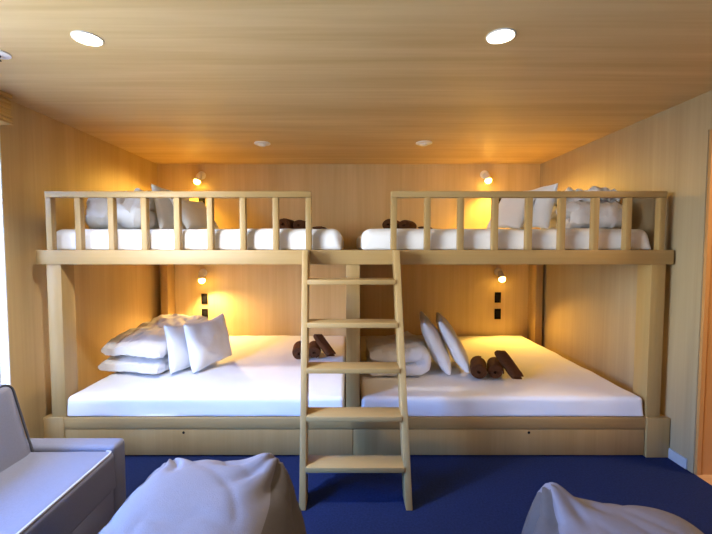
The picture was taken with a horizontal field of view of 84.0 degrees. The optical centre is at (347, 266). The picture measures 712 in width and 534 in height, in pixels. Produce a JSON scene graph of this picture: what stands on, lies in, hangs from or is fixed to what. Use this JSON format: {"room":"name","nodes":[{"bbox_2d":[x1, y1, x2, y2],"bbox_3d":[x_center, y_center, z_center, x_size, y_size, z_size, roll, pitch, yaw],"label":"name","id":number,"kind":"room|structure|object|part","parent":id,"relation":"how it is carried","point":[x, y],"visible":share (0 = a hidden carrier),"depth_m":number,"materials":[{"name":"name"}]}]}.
{"room":"bunk bedroom","nodes":[
{"label":"bunk bedroom","id":0,"kind":"room"},
{"bbox_2d":[0,100,160,437],"bbox_3d":[-2.225,0.130,2.209,0.150,2.350,4.600,0,3,0],"label":"wall","id":1,"kind":"structure","parent":0,"point":[40,153],"depth_m":2.86,"materials":[{"name":"brown wood"}]},
{"bbox_2d":[0,143,10,384],"bbox_3d":[-2.208,0.047,2.378,0.145,1.860,0.206,0,3,0],"label":"window","id":2,"kind":"structure","parent":1,"relation":"in","point":[5,373],"depth_m":2.48,"materials":[{"name":"white glass"}]},
{"bbox_2d":[0,90,12,124],"bbox_3d":[-2.104,-0.899,1.132,0.088,0.180,2.612,0,3,0],"label":"bamboo blind","id":3,"kind":"object","parent":1,"relation":"attached to","point":[6,118],"visible":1,"depth_m":2.39,"materials":[{"name":"brown wood"}]},
{"bbox_3d":[-2.100,-0.816,1.139,0.076,0.012,2.597,0,3,0],"label":"rail","id":4,"kind":"part","parent":3,"relation":"part of","materials":[{"name":"brown wood"}]},
{"bbox_2d":[157,164,539,338],"bbox_3d":[0.007,0.010,4.581,4.615,2.350,0.150,0,3,0],"label":"wall","id":5,"kind":"structure","parent":0,"point":[349,199],"depth_m":4.50,"materials":[{"name":"brown wood"}]},
{"bbox_2d":[194,171,205,184],"bbox_3d":[-1.652,-0.992,4.386,0.100,0.163,0.138,0,3,0],"label":"reading lamp","id":6,"kind":"object","parent":5,"relation":"attached to","point":[201,175],"visible":1,"depth_m":4.36,"materials":[{"name":"white metal"}]},
{"bbox_3d":[-1.660,-0.986,4.367,0.085,0.112,0.097,0,3,0],"label":"lamp shade","id":7,"kind":"part","parent":6,"relation":"part of","materials":[{"name":"white metal"}]},
{"bbox_2d":[198,269,206,282],"bbox_3d":[-1.646,0.102,4.440,0.104,0.162,0.140,0,3,0],"label":"reading lamp","id":8,"kind":"object","parent":5,"relation":"attached to","point":[203,272],"visible":1,"depth_m":4.41,"materials":[{"name":"white metal"}]},
{"bbox_3d":[-1.638,0.109,4.421,0.088,0.113,0.098,0,3,0],"label":"lamp shade","id":9,"kind":"part","parent":8,"relation":"part of","materials":[{"name":"white ceramic"}]},
{"bbox_2d":[201,294,207,303],"bbox_3d":[-1.642,0.364,4.517,0.072,0.120,0.012,0,3,0],"label":"wall plate","id":10,"kind":"object","parent":5,"relation":"attached to","point":[204,297],"visible":1,"depth_m":4.51,"materials":[{"name":"black plastic"}]},
{"bbox_2d":[202,309,207,317],"bbox_3d":[-1.640,0.539,4.526,0.072,0.120,0.012,0,3,0],"label":"wall plate","id":11,"kind":"object","parent":5,"relation":"attached to","point":[204,311],"visible":0.7,"depth_m":4.52,"materials":[{"name":"black plastic"}]},
{"bbox_2d":[480,170,491,183],"bbox_3d":[1.537,-1.002,4.385,0.096,0.164,0.139,0,3,0],"label":"reading lamp","id":12,"kind":"object","parent":5,"relation":"attached to","point":[484,174],"visible":1,"depth_m":4.35,"materials":[{"name":"white metal"}]},
{"bbox_3d":[1.545,-0.996,4.366,0.080,0.112,0.098,0,3,0],"label":"lamp shade","id":13,"kind":"part","parent":12,"relation":"part of","materials":[{"name":"white metal"}]},
{"bbox_3d":[1.547,-0.954,4.353,0.071,0.070,0.070,0,3,0],"label":"bulb","id":14,"kind":"part","parent":12,"relation":"part of","materials":[{"name":"white glass"}]},
{"bbox_2d":[494,309,500,318],"bbox_3d":[1.716,0.539,4.526,0.072,0.120,0.012,0,3,0],"label":"wall plate","id":15,"kind":"object","parent":5,"relation":"attached to","point":[497,315],"visible":1,"depth_m":4.52,"materials":[{"name":"black plastic"}]},
{"bbox_2d":[495,292,500,302],"bbox_3d":[1.714,0.349,4.517,0.072,0.120,0.012,0,3,0],"label":"wall plate","id":16,"kind":"object","parent":5,"relation":"attached to","point":[497,294],"visible":1,"depth_m":4.51,"materials":[{"name":"black plastic"}]},
{"bbox_2d":[494,268,505,281],"bbox_3d":[1.712,0.090,4.431,0.092,0.157,0.156,0,3,0],"label":"reading lamp","id":17,"kind":"object","parent":5,"relation":"attached to","point":[498,271],"visible":1,"depth_m":4.41,"materials":[{"name":"white metal"}]},
{"bbox_3d":[1.714,0.098,4.417,0.080,0.113,0.108,0,3,0],"label":"lamp shade","id":18,"kind":"part","parent":17,"relation":"part of","materials":[{"name":"white ceramic"}]},
{"bbox_2d":[0,0,711,163],"bbox_3d":[0.007,-1.083,1.748,4.615,0.120,5.700,0,3,0],"label":"ceiling","id":19,"kind":"structure","parent":0,"point":[169,81],"depth_m":2.12,"materials":[{"name":"brown wood"}]},
{"bbox_2d":[0,50,11,61],"bbox_3d":[-1.690,-1.012,1.901,0.110,0.036,0.110,0,3,0],"label":"sprinkler head","id":20,"kind":"object","parent":19,"relation":"attached to","point":[3,55],"visible":1,"depth_m":1.91},
{"bbox_2d":[70,30,103,45],"bbox_3d":[-1.165,-1.020,1.766,0.126,0.006,0.126,0,3,0],"label":"recessed light","id":21,"kind":"object","parent":19,"relation":"in","point":[87,38],"visible":1,"depth_m":1.76,"materials":[{"name":"white ceramic"}]},
{"bbox_2d":[254,141,270,146],"bbox_3d":[-0.770,-1.100,3.549,0.148,0.028,0.148,0,3,0],"label":"smoke detector","id":22,"kind":"object","parent":19,"relation":"attached to","point":[259,143],"visible":1,"depth_m":3.51,"materials":[{"name":"white plastic"}]},
{"bbox_2d":[416,140,431,145],"bbox_3d":[0.680,-1.099,3.534,0.148,0.028,0.148,0,3,0],"label":"smoke detector","id":23,"kind":"object","parent":19,"relation":"attached to","point":[425,142],"visible":1,"depth_m":3.50,"materials":[{"name":"white plastic"}]},
{"bbox_2d":[486,28,515,43],"bbox_3d":[0.675,-1.019,1.746,0.126,0.006,0.126,0,3,0],"label":"recessed light","id":24,"kind":"object","parent":19,"relation":"in","point":[502,35],"visible":1,"depth_m":1.74,"materials":[{"name":"white ceramic"}]},
{"bbox_2d":[125,455,711,533],"bbox_3d":[0.682,1.384,1.872,5.965,0.120,5.700,0,3,0],"label":"floor","id":25,"kind":"structure","parent":0,"point":[452,494],"depth_m":2.31,"materials":[{"name":"blue carpet"}]},
{"bbox_2d":[0,384,125,533],"bbox_3d":[-1.540,0.965,1.143,0.880,0.790,1.685,0,3,0],"label":"sofa","id":26,"kind":"object","parent":25,"relation":"on","point":[48,485],"visible":0.99,"depth_m":1.73,"materials":[{"name":"grey fabric"}]},
{"bbox_2d":[0,384,30,472],"bbox_3d":[-1.593,0.787,1.134,0.242,0.434,1.485,0,3,0],"label":"cushion","id":27,"kind":"object","parent":26,"relation":"on","point":[15,449],"depth_m":1.79,"materials":[{"name":"grey fabric"}]},
{"bbox_2d":[0,452,115,533],"bbox_3d":[-1.352,0.995,1.144,0.504,0.186,1.480,0,3,0],"label":"seat cushion","id":28,"kind":"object","parent":26,"relation":"on","point":[41,492],"depth_m":1.62,"materials":[{"name":"grey fabric"}]},
{"bbox_3d":[-1.536,1.036,1.940,0.848,0.368,0.100,0,3,0],"label":"arm","id":29,"kind":"part","parent":26,"relation":"part of","materials":[{"name":"grey fabric"}]},
{"bbox_3d":[-1.552,1.190,1.152,0.855,0.200,1.680,0,3,0],"label":"frame","id":30,"kind":"part","parent":26,"relation":"part of","materials":[{"name":"grey fabric"}]},
{"bbox_2d":[98,453,306,533],"bbox_3d":[-0.494,1.029,1.207,0.730,0.655,0.844,0,3,3],"label":"bean bag","id":31,"kind":"object","parent":25,"relation":"on","point":[256,494],"visible":1,"depth_m":1.27,"materials":[{"name":"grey fabric"}]},
{"bbox_2d":[36,191,673,456],"bbox_3d":[0.051,0.345,3.564,4.214,1.780,1.908,0,3,0],"label":"bunk bed","id":32,"kind":"object","parent":25,"relation":"on","point":[647,435],"visible":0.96,"depth_m":2.65,"materials":[{"name":"brown wood"}]},
{"bbox_3d":[-1.950,0.494,2.704,0.096,1.030,0.128,0,3,0],"label":"corner post","id":33,"kind":"part","parent":32,"relation":"part of","materials":[{"name":"brown wood"}]},
{"bbox_3d":[-2.014,0.406,4.429,0.077,1.030,0.186,0,3,0],"label":"post","id":34,"kind":"part","parent":32,"relation":"part of","materials":[{"name":"brown wood"}]},
{"bbox_3d":[-1.113,-0.477,2.607,1.745,0.041,0.049,0,3,0],"label":"guard rail","id":35,"kind":"part","parent":32,"relation":"part of","materials":[{"name":"brown wood"}]},
{"bbox_2d":[56,228,343,249],"bbox_3d":[-1.032,-0.238,3.575,1.985,0.152,1.820,0,3,0],"label":"mattress","id":36,"kind":"object","parent":32,"relation":"on","point":[95,239],"visible":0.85,"depth_m":2.67,"materials":[{"name":"white fabric"}]},
{"bbox_2d":[85,188,159,228],"bbox_3d":[-1.734,-0.461,3.168,0.514,0.336,0.644,0,3,-4],"label":"duvet","id":37,"kind":"object","parent":36,"relation":"on","point":[128,209],"visible":0.43,"depth_m":2.89,"materials":[{"name":"white fabric"}]},
{"bbox_2d":[151,184,188,228],"bbox_3d":[-1.439,-0.479,3.305,0.131,0.360,0.482,1,3,10],"label":"pillow","id":38,"kind":"object","parent":36,"relation":"on","point":[164,207],"visible":0.44,"depth_m":3.12,"materials":[{"name":"white fabric"}]},
{"bbox_2d":[169,198,218,228],"bbox_3d":[-1.295,-0.447,3.372,0.186,0.272,0.471,1,3,12],"label":"pillow","id":39,"kind":"object","parent":36,"relation":"on","point":[194,214],"visible":0.7,"depth_m":3.26,"materials":[{"name":"white fabric"}]},
{"bbox_2d":[279,218,294,228],"bbox_3d":[-0.544,-0.375,3.543,0.131,0.112,0.279,0,3,7],"label":"rolled towel","id":40,"kind":"object","parent":36,"relation":"on","point":[284,223],"visible":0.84,"depth_m":3.41,"materials":[{"name":"brown fabric"}]},
{"bbox_2d":[293,220,305,228],"bbox_3d":[-0.412,-0.366,3.566,0.116,0.109,0.279,0,3,8],"label":"rolled towel","id":41,"kind":"object","parent":36,"relation":"on","point":[298,224],"visible":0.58,"depth_m":3.44,"materials":[{"name":"brown fabric"}]},
{"bbox_2d":[312,226,326,228],"bbox_3d":[-0.253,-0.340,3.614,0.106,0.054,0.266,0,3,5],"label":"folded towel","id":42,"kind":"object","parent":36,"relation":"on","point":[316,227],"visible":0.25,"depth_m":3.49,"materials":[{"name":"brown fabric"}]},
{"bbox_2d":[67,335,345,415],"bbox_3d":[-0.960,0.892,3.595,1.884,0.141,1.892,0,3,0],"label":"mattress","id":43,"kind":"object","parent":32,"relation":"on","point":[261,376],"visible":0.73,"depth_m":2.83,"materials":[{"name":"white fabric"}]},
{"bbox_2d":[98,314,207,374],"bbox_3d":[-1.639,0.647,3.495,0.562,0.363,0.897,0,3,9],"label":"duvet","id":44,"kind":"object","parent":43,"relation":"on","point":[142,349],"visible":0.62,"depth_m":3.12,"materials":[{"name":"white fabric"}]},
{"bbox_2d":[164,317,207,373],"bbox_3d":[-1.321,0.639,3.314,0.153,0.388,0.512,1,3,19],"label":"pillow","id":45,"kind":"object","parent":43,"relation":"on","point":[178,355],"visible":0.48,"depth_m":3.13,"materials":[{"name":"white fabric"}]},
{"bbox_2d":[184,313,231,372],"bbox_3d":[-1.166,0.625,3.331,0.165,0.402,0.489,1,3,21],"label":"pillow","id":46,"kind":"object","parent":43,"relation":"on","point":[208,342],"visible":1,"depth_m":3.23,"materials":[{"name":"white fabric"}]},
{"bbox_2d":[292,341,300,358],"bbox_3d":[-0.439,0.756,3.614,0.134,0.117,0.279,0,3,-5],"label":"rolled towel","id":47,"kind":"object","parent":43,"relation":"on","point":[296,352],"visible":0.6,"depth_m":3.48,"materials":[{"name":"brown fabric"}]},
{"bbox_2d":[309,341,320,357],"bbox_3d":[-0.313,0.762,3.665,0.121,0.109,0.279,0,3,-4],"label":"rolled towel","id":48,"kind":"object","parent":43,"relation":"on","point":[314,349],"visible":0.91,"depth_m":3.54,"materials":[{"name":"brown fabric"}]},
{"bbox_2d":[313,334,335,356],"bbox_3d":[-0.222,0.719,3.640,0.105,0.179,0.238,-2,4,-40],"label":"folded towel","id":49,"kind":"object","parent":43,"relation":"on","point":[320,339],"visible":1,"depth_m":3.61,"materials":[{"name":"brown fabric"}]},
{"bbox_3d":[-0.938,1.183,2.674,1.938,0.177,0.018,0,3,0],"label":"drawer","id":50,"kind":"part","parent":32,"relation":"part of","materials":[{"name":"brown wood"}]},
{"bbox_3d":[0.033,0.450,3.581,0.092,1.030,1.884,0,3,0],"label":"divider panel","id":51,"kind":"part","parent":32,"relation":"part of","materials":[{"name":"brown wood"}]},
{"bbox_3d":[0.046,1.050,2.676,3.912,0.078,0.040,0,3,0],"label":"rail","id":52,"kind":"part","parent":32,"relation":"part of","materials":[{"name":"brown wood"}]},
{"bbox_3d":[1.018,1.183,2.674,1.963,0.177,0.018,0,3,0],"label":"drawer","id":53,"kind":"part","parent":32,"relation":"part of","materials":[{"name":"brown wood"}]},
{"bbox_2d":[360,335,642,415],"bbox_3d":[1.043,0.891,3.595,1.919,0.142,1.889,0,3,0],"label":"mattress","id":54,"kind":"object","parent":32,"relation":"on","point":[551,384],"visible":0.61,"depth_m":2.80,"materials":[{"name":"white fabric"}]},
{"bbox_2d":[365,331,430,375],"bbox_3d":[0.413,0.710,3.313,0.530,0.251,0.648,0,3,0],"label":"duvet","id":55,"kind":"object","parent":54,"relation":"on","point":[379,348],"visible":0.77,"depth_m":3.04,"materials":[{"name":"white fabric"}]},
{"bbox_2d":[420,311,450,374],"bbox_3d":[0.725,0.618,3.306,0.246,0.416,0.510,0,3,7],"label":"pillow","id":56,"kind":"object","parent":54,"relation":"on","point":[437,348],"visible":1,"depth_m":3.08,"materials":[{"name":"white fabric"}]},
{"bbox_2d":[436,312,469,372],"bbox_3d":[0.877,0.619,3.338,0.256,0.400,0.503,1,3,10],"label":"pillow","id":57,"kind":"object","parent":54,"relation":"on","point":[453,343],"visible":1,"depth_m":3.12,"materials":[{"name":"white fabric"}]},
{"bbox_2d":[470,356,486,378],"bbox_3d":[1.024,0.783,3.103,0.128,0.120,0.279,1,3,17],"label":"rolled towel","id":58,"kind":"object","parent":54,"relation":"on","point":[478,367],"visible":1,"depth_m":2.99,"materials":[{"name":"brown fabric"}]},
{"bbox_2d":[487,357,503,377],"bbox_3d":[1.156,0.787,3.103,0.124,0.107,0.279,1,3,18],"label":"rolled towel","id":59,"kind":"object","parent":54,"relation":"on","point":[494,367],"visible":0.98,"depth_m":2.99,"materials":[{"name":"brown fabric"}]},
{"bbox_2d":[494,350,523,378],"bbox_3d":[1.235,0.753,3.049,0.110,0.178,0.240,-1,3,-17],"label":"folded towel","id":60,"kind":"object","parent":54,"relation":"on","point":[506,361],"visible":1,"depth_m":3.02,"materials":[{"name":"brown fabric"}]},
{"bbox_2d":[356,228,650,249],"bbox_3d":[1.078,-0.238,3.574,1.970,0.152,1.820,0,3,0],"label":"mattress","id":61,"kind":"object","parent":32,"relation":"on","point":[575,238],"visible":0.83,"depth_m":2.67,"materials":[{"name":"white fabric"}]},
{"bbox_2d":[382,219,399,228],"bbox_3d":[0.404,-0.371,3.576,0.128,0.120,0.279,1,3,22],"label":"rolled towel","id":62,"kind":"object","parent":61,"relation":"on","point":[386,224],"visible":0.32,"depth_m":3.46,"materials":[{"name":"brown fabric"}]},
{"bbox_2d":[398,220,416,228],"bbox_3d":[0.536,-0.367,3.567,0.124,0.108,0.279,1,3,23],"label":"rolled towel","id":63,"kind":"object","parent":61,"relation":"on","point":[404,224],"visible":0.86,"depth_m":3.45,"materials":[{"name":"brown fabric"}]},
{"bbox_2d":[486,198,534,228],"bbox_3d":[1.379,-0.473,3.352,0.183,0.316,0.453,-1,3,-14],"label":"pillow","id":64,"kind":"object","parent":61,"relation":"on","point":[511,210],"visible":0.55,"depth_m":3.27,"materials":[{"name":"white fabric"}]},
{"bbox_2d":[509,183,557,228],"bbox_3d":[1.516,-0.480,3.268,0.125,0.353,0.481,-1,3,-14],"label":"pillow","id":65,"kind":"object","parent":61,"relation":"on","point":[542,207],"visible":0.41,"depth_m":3.08,"materials":[{"name":"white fabric"}]},
{"bbox_2d":[540,186,621,228],"bbox_3d":[1.843,-0.463,3.157,0.512,0.341,0.748,0,3,5],"label":"duvet","id":66,"kind":"object","parent":61,"relation":"on","point":[577,209],"visible":0.41,"depth_m":2.86,"materials":[{"name":"white fabric"}]},
{"bbox_3d":[1.187,-0.477,2.607,1.807,0.041,0.049,0,3,0],"label":"guard rail","id":67,"kind":"part","parent":32,"relation":"part of","materials":[{"name":"brown wood"}]},
{"bbox_3d":[2.099,0.406,4.429,0.077,1.030,0.186,0,3,0],"label":"post","id":68,"kind":"part","parent":32,"relation":"part of","materials":[{"name":"brown wood"}]},
{"bbox_3d":[2.058,0.494,2.704,0.096,1.030,0.128,0,3,0],"label":"corner post","id":69,"kind":"part","parent":32,"relation":"part of","materials":[{"name":"brown wood"}]},
{"bbox_2d":[299,250,412,510],"bbox_3d":[0.030,0.599,2.358,0.635,1.395,0.542,0,3,0],"label":"ladder","id":70,"kind":"object","parent":25,"relation":"on","point":[308,463],"visible":1,"depth_m":2.28,"materials":[{"name":"brown wood"}]},
{"bbox_3d":[-0.257,0.599,2.358,0.043,1.395,0.544,0,3,-3],"label":"rail","id":71,"kind":"part","parent":70,"relation":"part of","materials":[{"name":"brown wood"}]},
{"bbox_3d":[0.318,0.599,2.358,0.043,1.395,0.544,0,3,-3],"label":"rail","id":72,"kind":"part","parent":70,"relation":"part of","materials":[{"name":"brown wood"}]},
{"bbox_2d":[521,482,703,533],"bbox_3d":[0.951,1.101,1.237,0.754,0.507,0.751,1,3,10],"label":"bean bag","id":73,"kind":"object","parent":25,"relation":"on","point":[553,510],"visible":1,"depth_m":1.42,"materials":[{"name":"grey fabric"}]},
{"bbox_2d":[539,90,711,463],"bbox_3d":[2.240,0.091,2.983,0.150,2.350,3.050,0,3,0],"label":"wall","id":74,"kind":"structure","parent":0,"point":[589,310],"depth_m":2.97,"materials":[{"name":"brown wood"}]},
{"bbox_2d":[668,448,686,468],"bbox_3d":[2.159,1.254,2.592,0.012,0.068,0.150,0,3,0],"label":"baseboard","id":75,"kind":"structure","parent":74,"relation":"attached to","point":[673,455],"depth_m":2.58,"materials":[{"name":"grey paint"}]},
{"bbox_2d":[687,130,708,472],"bbox_3d":[2.162,0.234,2.442,0.006,2.120,0.042,0,3,0],"label":"trim","id":76,"kind":"structure","parent":74,"relation":"attached to","point":[705,134],"depth_m":2.44,"materials":[{"name":"brown wood"}]},
{"bbox_2d":[694,129,711,474],"bbox_3d":[2.240,0.259,1.943,0.149,2.120,0.955,0,3,0],"label":"door","id":77,"kind":"structure","parent":74,"relation":"in","point":[703,444],"depth_m":2.42,"materials":[{"name":"orange wood"}]}
]}

